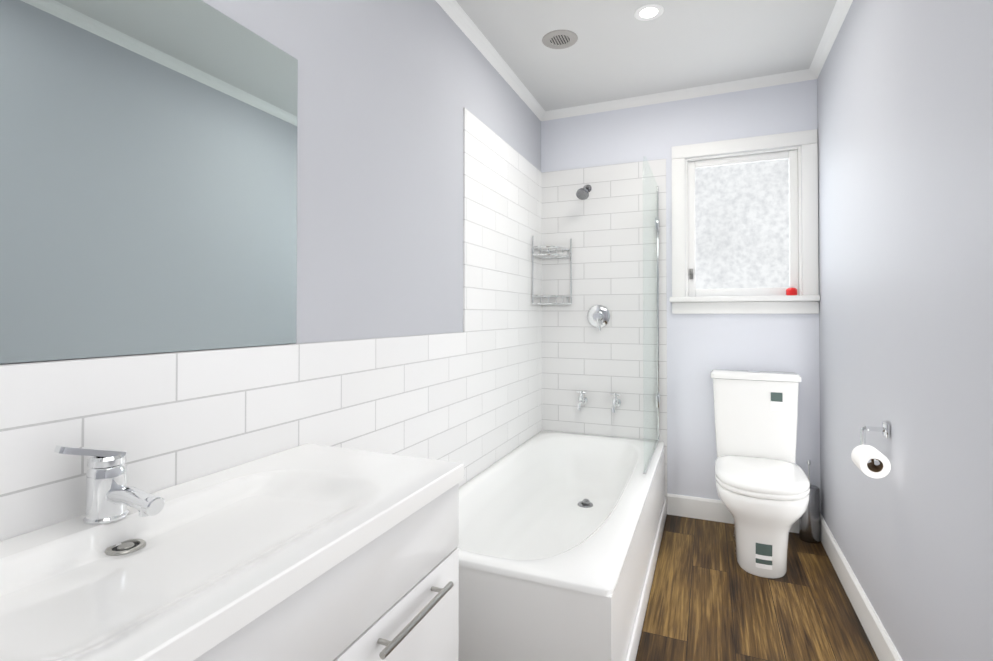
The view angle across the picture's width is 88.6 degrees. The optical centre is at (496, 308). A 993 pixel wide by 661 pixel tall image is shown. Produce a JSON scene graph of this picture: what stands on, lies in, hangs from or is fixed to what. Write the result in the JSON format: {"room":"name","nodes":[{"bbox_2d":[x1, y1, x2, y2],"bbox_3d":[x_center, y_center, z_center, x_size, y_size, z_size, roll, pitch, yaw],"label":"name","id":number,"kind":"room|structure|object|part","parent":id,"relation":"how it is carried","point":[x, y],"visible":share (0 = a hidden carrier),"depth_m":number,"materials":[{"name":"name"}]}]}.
{"room":"bathroom","nodes":[
{"label":"bathroom","id":0,"kind":"room"},
{"bbox_2d":[0,0,540,364],"bbox_3d":[-0.493,-0.047,1.489,0.100,2.400,3.970,0,-1,23],"label":"wall","id":1,"kind":"structure","parent":0,"point":[389,91],"depth_m":1.65,"materials":[{"name":"paint"}]},
{"bbox_2d":[0,0,297,363],"bbox_3d":[-0.700,-0.280,0.860,0.005,0.728,0.965,0,-1,23],"label":"mirror","id":2,"kind":"object","parent":1,"relation":"attached to","point":[148,176],"visible":1,"depth_m":0.95,"materials":[{"name":"silver metal"}]},
{"bbox_2d":[0,108,541,541],"bbox_3d":[-0.308,0.142,1.788,0.008,2.030,3.070,0,-1,23],"label":"wall tiles","id":3,"kind":"structure","parent":1,"relation":"attached to","point":[470,396],"depth_m":1.39,"materials":[{"name":"white tile"}]},
{"bbox_2d":[435,0,546,120],"bbox_3d":[-0.427,-1.226,1.475,0.042,0.042,3.770,0,-1,23],"label":"crown molding","id":4,"kind":"structure","parent":1,"relation":"attached to","point":[460,18],"depth_m":2.42,"materials":[{"name":"white wood"}]},
{"bbox_2d":[456,0,836,110],"bbox_3d":[0.249,-1.290,1.204,1.740,0.080,3.990,0,-1,23],"label":"ceiling","id":5,"kind":"structure","parent":0,"point":[617,50],"depth_m":2.37,"materials":[{"name":"paint"}]},
{"bbox_2d":[542,30,577,48],"bbox_3d":[0.291,-1.234,2.340,0.164,0.004,0.164,0,-1,23],"label":"ceiling vent","id":6,"kind":"object","parent":5,"relation":"in","point":[560,38],"visible":1,"depth_m":2.33,"materials":[{"name":"grey"}]},
{"bbox_2d":[634,4,663,20],"bbox_3d":[0.637,-1.238,2.130,0.120,0.002,0.120,0,-1,23],"label":"recessed light","id":7,"kind":"object","parent":5,"relation":"in","point":[647,11],"visible":1,"depth_m":2.13,"materials":[{"name":"white plastic"}]},
{"bbox_2d":[541,79,820,512],"bbox_3d":[0.993,-0.029,2.964,1.500,2.400,0.100,0,-1,23],"label":"wall","id":8,"kind":"structure","parent":0,"point":[700,347],"depth_m":2.84,"materials":[{"name":"paint"}]},
{"bbox_2d":[532,236,571,304],"bbox_3d":[0.335,-0.226,3.063,0.188,0.404,0.207,0,-1,23],"label":"caddy shelf","id":9,"kind":"object","parent":8,"relation":"attached to","point":[561,256],"visible":1,"depth_m":3.06,"materials":[{"name":"silver metal"}]},
{"bbox_2d":[542,159,666,497],"bbox_3d":[0.630,0.157,3.055,0.744,2.030,0.008,0,-1,23],"label":"wall tiles","id":10,"kind":"structure","parent":8,"relation":"attached to","point":[602,227],"depth_m":3.04,"materials":[{"name":"white tile"}]},
{"bbox_2d":[576,185,591,199],"bbox_3d":[0.522,-0.694,3.013,0.076,0.116,0.170,0,-1,23],"label":"shower head","id":11,"kind":"object","parent":10,"relation":"attached to","point":[583,193],"visible":1,"depth_m":2.96},
{"bbox_2d":[587,305,609,330],"bbox_3d":[0.601,0.056,3.024,0.136,0.154,0.072,0,-1,23],"label":"shower mixer","id":12,"kind":"object","parent":10,"relation":"attached to","point":[598,316],"visible":1,"depth_m":3.04,"materials":[{"name":"silver metal"}]},
{"bbox_2d":[547,69,806,119],"bbox_3d":[0.965,-1.209,2.913,1.380,0.042,0.042,0,-1,23],"label":"crown molding","id":13,"kind":"structure","parent":8,"relation":"attached to","point":[795,76],"depth_m":2.88,"materials":[{"name":"white wood"}]},
{"bbox_2d":[667,493,798,532],"bbox_3d":[1.304,1.111,2.758,0.718,0.115,0.013,0,-1,23],"label":"baseboard","id":14,"kind":"structure","parent":8,"relation":"attached to","point":[677,505],"depth_m":2.82,"materials":[{"name":"white"}]},
{"bbox_2d":[670,129,819,313],"bbox_3d":[1.336,-0.447,2.793,0.727,0.952,0.140,0,-1,23],"label":"window","id":15,"kind":"structure","parent":8,"relation":"in","point":[691,273],"depth_m":2.79,"materials":[{"name":"white wood"}]},
{"bbox_3d":[1.349,-0.452,2.811,0.546,0.773,0.040,0,-1,23],"label":"window sash","id":16,"kind":"part","parent":15,"relation":"part of","materials":[{"name":"white glass"}]},
{"bbox_2d":[786,288,796,294],"bbox_3d":[1.542,-0.088,2.659,0.051,0.040,0.052,0,-1,23],"label":"cap","id":17,"kind":"object","parent":15,"relation":"on","point":[791,291],"visible":0.96,"depth_m":2.64,"materials":[{"name":"red plastic"}]},
{"bbox_2d":[635,514,878,660],"bbox_3d":[0.249,1.179,1.174,1.740,0.060,3.990,0,-1,23],"label":"floor","id":18,"kind":"structure","parent":0,"point":[710,599],"depth_m":1.97,"materials":[{"name":"brown wood"}]},
{"bbox_2d":[0,444,463,660],"bbox_3d":[-0.465,0.678,0.774,0.480,0.933,0.990,0,-1,23],"label":"bathroom vanity","id":19,"kind":"object","parent":18,"relation":"on","point":[309,552],"visible":1,"depth_m":0.80,"materials":[{"name":"white ceramic"}]},
{"bbox_2d":[457,430,666,660],"bbox_3d":[0.298,0.955,2.251,0.739,0.415,1.709,0,-1,23],"label":"bathtub","id":20,"kind":"object","parent":18,"relation":"on","point":[560,536],"visible":0.9,"depth_m":1.85,"materials":[{"name":"white ceramic"}]},
{"bbox_2d":[643,157,659,475],"bbox_3d":[0.794,0.024,2.602,0.020,1.454,0.700,0,-1,23],"label":"screen","id":21,"kind":"object","parent":20,"relation":"on","point":[657,230],"visible":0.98,"depth_m":2.71,"materials":[{"name":"clear glass"}]},
{"bbox_2d":[711,369,809,577],"bbox_3d":[1.247,0.744,2.424,0.416,0.841,0.651,0,-1,23],"label":"toilet","id":22,"kind":"object","parent":18,"relation":"on","point":[762,484],"visible":1,"depth_m":2.44,"materials":[{"name":"white ceramic"}]},
{"bbox_3d":[1.215,0.771,2.347,0.382,0.060,0.486,0,-1,23],"label":"seat","id":23,"kind":"part","parent":22,"relation":"part of","materials":[{"name":"white ceramic"}]},
{"bbox_2d":[799,460,819,543],"bbox_3d":[1.578,0.966,2.568,0.090,0.400,0.090,0,-1,23],"label":"toilet brush","id":24,"kind":"object","parent":18,"relation":"on","point":[809,525],"visible":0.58,"depth_m":2.53,"materials":[{"name":"silver metal"}]},
{"bbox_3d":[1.578,0.824,2.570,0.018,0.115,0.018,0,-1,23],"label":"handle","id":25,"kind":"part","parent":24,"relation":"part of","materials":[{"name":"silver metal"}]},
{"bbox_2d":[817,0,992,660],"bbox_3d":[0.983,-0.054,0.870,0.100,2.400,3.970,0,-1,23],"label":"wall","id":26,"kind":"structure","parent":0,"point":[905,156],"depth_m":1.42,"materials":[{"name":"paint"}]},
{"bbox_2d":[803,0,852,80],"bbox_3d":[0.917,-1.233,0.912,0.042,0.042,3.770,0,-1,23],"label":"crown molding","id":27,"kind":"structure","parent":26,"relation":"attached to","point":[841,8],"depth_m":2.29,"materials":[{"name":"white wood"}]},
{"bbox_2d":[820,513,902,660],"bbox_3d":[0.930,1.088,0.879,0.013,0.115,3.770,0,-1,23],"label":"baseboard","id":28,"kind":"structure","parent":26,"relation":"attached to","point":[882,644],"depth_m":1.89,"materials":[{"name":"white"}]},
{"bbox_2d":[851,422,890,478],"bbox_3d":[1.166,0.435,1.572,0.106,0.146,0.167,0,-1,23],"label":"toilet roll holder","id":29,"kind":"object","parent":26,"relation":"attached to","point":[877,466],"visible":1,"depth_m":1.54,"materials":[{"name":"white paper"}]}
]}

